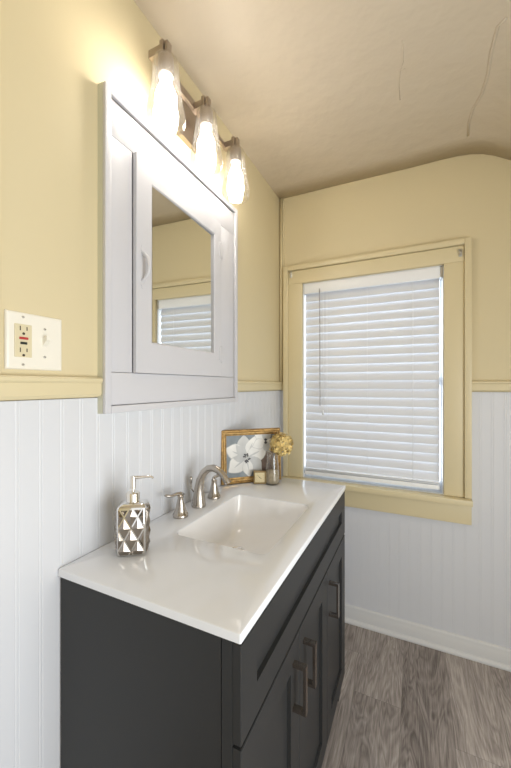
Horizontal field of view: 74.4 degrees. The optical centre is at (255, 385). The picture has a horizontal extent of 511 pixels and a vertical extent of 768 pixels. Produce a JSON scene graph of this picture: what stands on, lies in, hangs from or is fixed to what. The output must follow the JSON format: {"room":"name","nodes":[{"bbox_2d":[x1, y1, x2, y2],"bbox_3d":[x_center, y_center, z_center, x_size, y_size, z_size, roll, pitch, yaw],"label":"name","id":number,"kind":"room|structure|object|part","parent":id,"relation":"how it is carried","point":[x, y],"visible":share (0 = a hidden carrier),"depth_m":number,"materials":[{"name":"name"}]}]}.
{"room":"bathroom","nodes":[
{"label":"bathroom","id":0,"kind":"room"},
{"bbox_2d":[0,0,279,400],"bbox_3d":[-0.501,0.030,0.786,0.120,2.500,2.750,0,0,25],"label":"wall","id":1,"kind":"structure","parent":0,"point":[56,54],"depth_m":0.80,"materials":[{"name":"beige paint"}]},
{"bbox_2d":[0,0,0,374],"bbox_3d":[-0.517,-0.561,0.604,0.008,1.082,0.108,0,0,25],"label":"trim","id":2,"kind":"structure","parent":1,"relation":"attached to","point":[0,0],"depth_m":0.65,"materials":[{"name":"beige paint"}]},
{"bbox_2d":[4,309,60,370],"bbox_3d":[-0.460,-0.091,0.709,0.020,0.117,0.117,0,0,25],"label":"switch plate","id":3,"kind":"object","parent":1,"relation":"attached to","point":[31,341],"visible":1,"depth_m":0.70,"materials":[{"name":"beige plastic"}]},
{"bbox_2d":[14,323,31,357],"bbox_3d":[-0.474,-0.091,0.686,0.003,0.067,0.033,0,0,25],"label":"outlet","id":4,"kind":"object","parent":3,"relation":"attached to","point":[22,331],"depth_m":0.68,"materials":[{"name":"beige plastic"}]},
{"bbox_2d":[0,375,102,399],"bbox_3d":[-0.711,0.004,0.182,0.021,0.047,1.480,0,0,25],"label":"trim","id":5,"kind":"structure","parent":1,"relation":"attached to","point":[11,386],"depth_m":0.72,"materials":[{"name":"beige paint"}]},
{"bbox_2d":[0,391,279,767],"bbox_3d":[-0.452,0.656,0.762,0.011,1.248,2.750,0,0,25],"label":"wainscoting","id":6,"kind":"structure","parent":1,"relation":"attached to","point":[66,467],"depth_m":0.76,"materials":[{"name":"white paint"}]},
{"bbox_2d":[98,81,237,413],"bbox_3d":[-0.224,-0.346,1.155,0.063,0.837,0.695,0,0,25],"label":"medicine cabinet","id":7,"kind":"object","parent":1,"relation":"attached to","point":[168,238],"visible":1,"depth_m":1.01,"materials":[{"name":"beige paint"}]},
{"bbox_3d":[-0.307,-0.335,0.948,0.035,0.125,0.015,0,0,24],"label":"handle","id":8,"kind":"part","parent":7,"relation":"part of","materials":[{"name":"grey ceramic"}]},
{"bbox_3d":[-0.240,-0.341,1.145,0.014,0.612,0.461,0,0,24],"label":"door","id":9,"kind":"part","parent":7,"relation":"part of","materials":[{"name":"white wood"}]},
{"bbox_2d":[152,187,211,351],"bbox_3d":[-0.237,-0.356,1.152,0.002,0.459,0.347,0,0,23],"label":"mirror","id":10,"kind":"object","parent":7,"relation":"attached to","point":[181,241],"depth_m":1.11,"materials":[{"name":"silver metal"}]},
{"bbox_2d":[148,38,242,189],"bbox_3d":[-0.184,-0.868,1.129,0.156,0.290,0.511,0,0,25],"label":"vanity light","id":11,"kind":"object","parent":1,"relation":"attached to","point":[190,120],"visible":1,"depth_m":1.11,"materials":[{"name":"silver metal"}]},
{"bbox_3d":[-0.268,-0.935,0.946,0.067,0.039,0.028,0,0,25],"label":"arm","id":12,"kind":"part","parent":11,"relation":"part of","materials":[{"name":"silver metal"}]},
{"bbox_2d":[158,51,173,81],"bbox_3d":[-0.249,-0.889,0.937,0.043,0.062,0.043,0,0,25],"label":"socket","id":13,"kind":"object","parent":11,"relation":"attached to","point":[165,58],"depth_m":0.92,"materials":[{"name":"silver metal"}]},
{"bbox_3d":[-0.249,-0.812,0.937,0.060,0.107,0.060,0,0,25],"label":"bulb","id":14,"kind":"part","parent":11,"relation":"part of","materials":[{"name":"white glass"}]},
{"bbox_3d":[-0.182,-0.935,1.127,0.067,0.039,0.028,0,0,25],"label":"arm","id":15,"kind":"part","parent":11,"relation":"part of","materials":[{"name":"silver metal"}]},
{"bbox_3d":[-0.163,-0.812,1.118,0.060,0.107,0.060,0,0,25],"label":"bulb","id":16,"kind":"part","parent":11,"relation":"part of","materials":[{"name":"white glass"}]},
{"bbox_2d":[200,105,212,129],"bbox_3d":[-0.163,-0.889,1.118,0.043,0.062,0.043,0,0,25],"label":"socket","id":17,"kind":"object","parent":11,"relation":"attached to","point":[206,113],"depth_m":1.10,"materials":[{"name":"silver metal"}]},
{"bbox_3d":[-0.095,-0.935,1.309,0.067,0.039,0.028,0,0,25],"label":"arm","id":18,"kind":"part","parent":11,"relation":"part of","materials":[{"name":"silver metal"}]},
{"bbox_2d":[230,145,240,164],"bbox_3d":[-0.076,-0.889,1.300,0.043,0.062,0.043,0,0,25],"label":"socket","id":19,"kind":"object","parent":11,"relation":"attached to","point":[235,150],"depth_m":1.29,"materials":[{"name":"silver metal"}]},
{"bbox_3d":[-0.076,-0.812,1.300,0.060,0.107,0.060,0,0,25],"label":"bulb","id":20,"kind":"part","parent":11,"relation":"part of","materials":[{"name":"white glass"}]},
{"bbox_2d":[238,381,281,390],"bbox_3d":[0.030,0.004,1.738,0.021,0.047,0.574,0,0,25],"label":"trim","id":21,"kind":"structure","parent":1,"relation":"attached to","point":[242,385],"depth_m":1.69,"materials":[{"name":"beige paint"}]},
{"bbox_2d":[134,0,510,198],"bbox_3d":[0.162,-0.797,-0.195,2.160,0.914,3.950,0,0,25],"label":"ceiling","id":22,"kind":"structure","parent":0,"point":[308,90],"depth_m":1.20,"materials":[{"name":"beige paint"}]},
{"bbox_2d":[398,17,507,136],"bbox_3d":[0.709,-1.090,1.267,0.304,0.014,0.566,0,0,25],"label":"crack","id":23,"kind":"object","parent":22,"relation":"attached to","point":[505,18],"depth_m":1.16,"materials":[{"name":"beige paint"}]},
{"bbox_2d":[278,154,510,391],"bbox_3d":[1.037,0.030,1.643,2.160,2.500,0.120,0,0,25],"label":"wall","id":24,"kind":"structure","parent":0,"point":[464,196],"depth_m":1.65,"materials":[{"name":"beige paint"}]},
{"bbox_2d":[280,198,283,389],"bbox_3d":[0.156,-0.537,1.989,0.030,1.130,0.018,0,0,25],"label":"trim","id":25,"kind":"structure","parent":24,"relation":"attached to","point":[281,199],"depth_m":1.98,"materials":[{"name":"beige paint"}]},
{"bbox_2d":[282,237,472,524],"bbox_3d":[0.608,-0.017,1.815,0.936,1.342,0.178,0,0,25],"label":"window","id":26,"kind":"structure","parent":24,"relation":"in","point":[453,502],"depth_m":1.66,"materials":[{"name":"beige paint"}]},
{"bbox_2d":[304,267,442,489],"bbox_3d":[0.601,-0.033,1.803,0.700,1.090,0.070,0,0,25],"label":"window blind","id":27,"kind":"object","parent":26,"relation":"attached to","point":[372,342],"visible":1,"depth_m":1.79,"materials":[{"name":"white plastic"}]},
{"bbox_3d":[0.378,-0.183,1.882,0.011,0.695,0.011,0,0,3],"label":"pull cord","id":28,"kind":"part","parent":27,"relation":"part of","materials":[{"name":"white plastic"}]},
{"bbox_3d":[0.602,0.493,1.812,0.682,0.037,0.051,0,0,25],"label":"rail","id":29,"kind":"part","parent":27,"relation":"part of","materials":[{"name":"white plastic"}]},
{"bbox_3d":[0.582,0.544,1.760,0.936,0.028,0.058,0,0,25],"label":"sill","id":30,"kind":"part","parent":26,"relation":"part of","materials":[{"name":"beige paint"}]},
{"bbox_3d":[0.632,-0.026,1.867,0.702,1.108,0.054,0,0,25],"label":"sash","id":31,"kind":"part","parent":26,"relation":"part of","materials":[{"name":"white paint"}]},
{"bbox_2d":[280,391,510,648],"bbox_3d":[1.014,0.656,1.593,1.920,1.248,0.011,0,0,25],"label":"wainscoting","id":32,"kind":"structure","parent":24,"relation":"attached to","point":[452,577],"depth_m":1.61,"materials":[{"name":"white paint"}]},
{"bbox_2d":[345,603,510,671],"bbox_3d":[1.006,1.235,1.577,1.920,0.089,0.026,0,0,25],"label":"baseboard","id":33,"kind":"structure","parent":24,"relation":"attached to","point":[486,653],"depth_m":1.64,"materials":[{"name":"white paint"}]},
{"bbox_2d":[472,381,510,390],"bbox_3d":[1.443,0.004,1.371,0.954,0.047,0.021,0,0,25],"label":"trim","id":34,"kind":"structure","parent":24,"relation":"attached to","point":[476,385],"depth_m":1.54,"materials":[{"name":"beige paint"}]},
{"bbox_2d":[321,623,510,767],"bbox_3d":[0.209,1.305,-0.095,2.160,0.050,3.970,0,0,25],"label":"floor","id":35,"kind":"structure","parent":0,"point":[402,703],"depth_m":1.32,"materials":[{"name":"grey wood"}]},
{"bbox_2d":[61,491,344,767],"bbox_3d":[-0.021,0.856,1.068,0.495,0.849,0.915,0,0,25],"label":"vanity cabinet","id":36,"kind":"object","parent":35,"relation":"on","point":[141,687],"visible":0.61,"depth_m":0.70,"materials":[{"name":"grey paint"}]},
{"bbox_3d":[-0.233,0.856,0.684,0.444,0.849,0.040,0,0,25],"label":"panel","id":37,"kind":"part","parent":36,"relation":"part of","materials":[{"name":"grey paint"}]},
{"bbox_2d":[58,477,344,643],"bbox_3d":[-0.037,0.481,1.075,0.467,0.134,0.923,0,0,25],"label":"countertop","id":38,"kind":"structure","parent":36,"relation":"on","point":[215,570],"depth_m":0.80,"materials":[{"name":"white stone"}]},
{"bbox_2d":[114,475,153,556],"bbox_3d":[-0.300,0.320,0.840,0.090,0.188,0.065,0,0,-10],"label":"soap dispenser","id":39,"kind":"object","parent":38,"relation":"on","point":[132,519],"visible":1,"depth_m":0.81,"materials":[{"name":"silver glass"}]},
{"bbox_2d":[114,498,150,556],"bbox_3d":[-0.305,0.350,0.839,0.080,0.128,0.065,0,0,-10],"label":"bottle","id":40,"kind":"object","parent":39,"relation":"attached to","point":[132,519],"depth_m":0.81,"materials":[{"name":"silver glass"}]},
{"bbox_2d":[164,464,230,518],"bbox_3d":[-0.153,0.339,1.132,0.161,0.149,0.301,0,0,25],"label":"faucet","id":41,"kind":"object","parent":38,"relation":"on","point":[198,501],"visible":1,"depth_m":1.13,"materials":[{"name":"silver metal"}]},
{"bbox_3d":[-0.252,0.341,1.048,0.068,0.015,0.016,0,0,-43],"label":"lever","id":42,"kind":"part","parent":41,"relation":"part of","materials":[{"name":"silver metal"}]},
{"bbox_3d":[-0.237,0.379,1.062,0.048,0.069,0.048,0,0,25],"label":"handle","id":43,"kind":"part","parent":41,"relation":"part of","materials":[{"name":"silver metal"}]},
{"bbox_3d":[-0.220,0.342,1.159,0.017,0.054,0.011,0,0,25],"label":"lift rod","id":44,"kind":"part","parent":41,"relation":"part of","materials":[{"name":"silver metal"}]},
{"bbox_3d":[-0.149,0.339,1.130,0.151,0.149,0.050,0,0,25],"label":"spout","id":45,"kind":"part","parent":41,"relation":"part of","materials":[{"name":"silver metal"}]},
{"bbox_3d":[-0.153,0.379,1.238,0.048,0.069,0.048,0,0,25],"label":"handle","id":46,"kind":"part","parent":41,"relation":"part of","materials":[{"name":"silver metal"}]},
{"bbox_2d":[178,495,307,553],"bbox_3d":[-0.020,0.481,1.050,0.278,0.128,0.378,0,0,25],"label":"basin","id":47,"kind":"object","parent":38,"relation":"in","point":[248,524],"depth_m":1.18,"materials":[{"name":"white ceramic"}]},
{"bbox_2d":[221,428,280,484],"bbox_3d":[-0.018,0.301,1.444,0.268,0.224,0.034,0,0,-18],"label":"framed picture","id":48,"kind":"object","parent":38,"relation":"on","point":[243,451],"visible":0.67,"depth_m":1.44,"materials":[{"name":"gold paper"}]},
{"bbox_2d":[226,434,274,477],"bbox_3d":[-0.018,0.301,1.444,0.219,0.175,0.012,0,0,-19],"label":"painting","id":49,"kind":"object","parent":48,"relation":"attached to","point":[245,453],"depth_m":1.44,"materials":[{"name":"white paper"}]},
{"bbox_2d":[253,470,265,483],"bbox_3d":[0.018,0.387,1.417,0.053,0.054,0.023,0,0,-2],"label":"desk clock","id":50,"kind":"object","parent":38,"relation":"on","point":[259,476],"visible":1,"depth_m":1.41,"materials":[{"name":"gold metal"}]},
{"bbox_2d":[266,469,278,483],"bbox_3d":[0.071,0.346,1.414,0.061,0.135,0.061,0,0,25],"label":"glass vase","id":51,"kind":"object","parent":38,"relation":"on","point":[272,476],"visible":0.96,"depth_m":1.39,"materials":[{"name":"glass"}]},
{"bbox_2d":[269,432,293,469],"bbox_3d":[0.110,0.277,1.423,0.106,0.159,0.107,0,0,25],"label":"hydrangea","id":52,"kind":"object","parent":51,"relation":"on","point":[282,443],"visible":1,"depth_m":1.40,"materials":[{"name":"yellow plant"}]},
{"bbox_3d":[0.035,0.902,0.708,0.017,0.572,0.310,0,0,25],"label":"door","id":53,"kind":"part","parent":36,"relation":"part of","materials":[{"name":"grey paint"}]},
{"bbox_3d":[0.165,0.523,0.980,0.017,0.171,0.911,0,0,25],"label":"false drawer","id":54,"kind":"part","parent":36,"relation":"part of","materials":[{"name":"grey paint"}]},
{"bbox_3d":[0.106,0.718,0.798,0.033,0.113,0.015,0,0,25],"label":"handle","id":55,"kind":"part","parent":36,"relation":"part of","materials":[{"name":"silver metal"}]},
{"bbox_3d":[0.141,0.718,0.871,0.033,0.113,0.015,0,0,25],"label":"handle","id":56,"kind":"part","parent":36,"relation":"part of","materials":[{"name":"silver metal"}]},
{"bbox_3d":[0.166,0.902,0.982,0.017,0.572,0.291,0,0,25],"label":"door","id":57,"kind":"part","parent":36,"relation":"part of","materials":[{"name":"grey paint"}]},
{"bbox_3d":[0.263,0.718,1.128,0.033,0.113,0.015,0,0,25],"label":"handle","id":58,"kind":"part","parent":36,"relation":"part of","materials":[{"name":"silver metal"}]},
{"bbox_3d":[0.295,0.902,1.254,0.017,0.572,0.304,0,0,25],"label":"door","id":59,"kind":"part","parent":36,"relation":"part of","materials":[{"name":"grey paint"}]}
]}

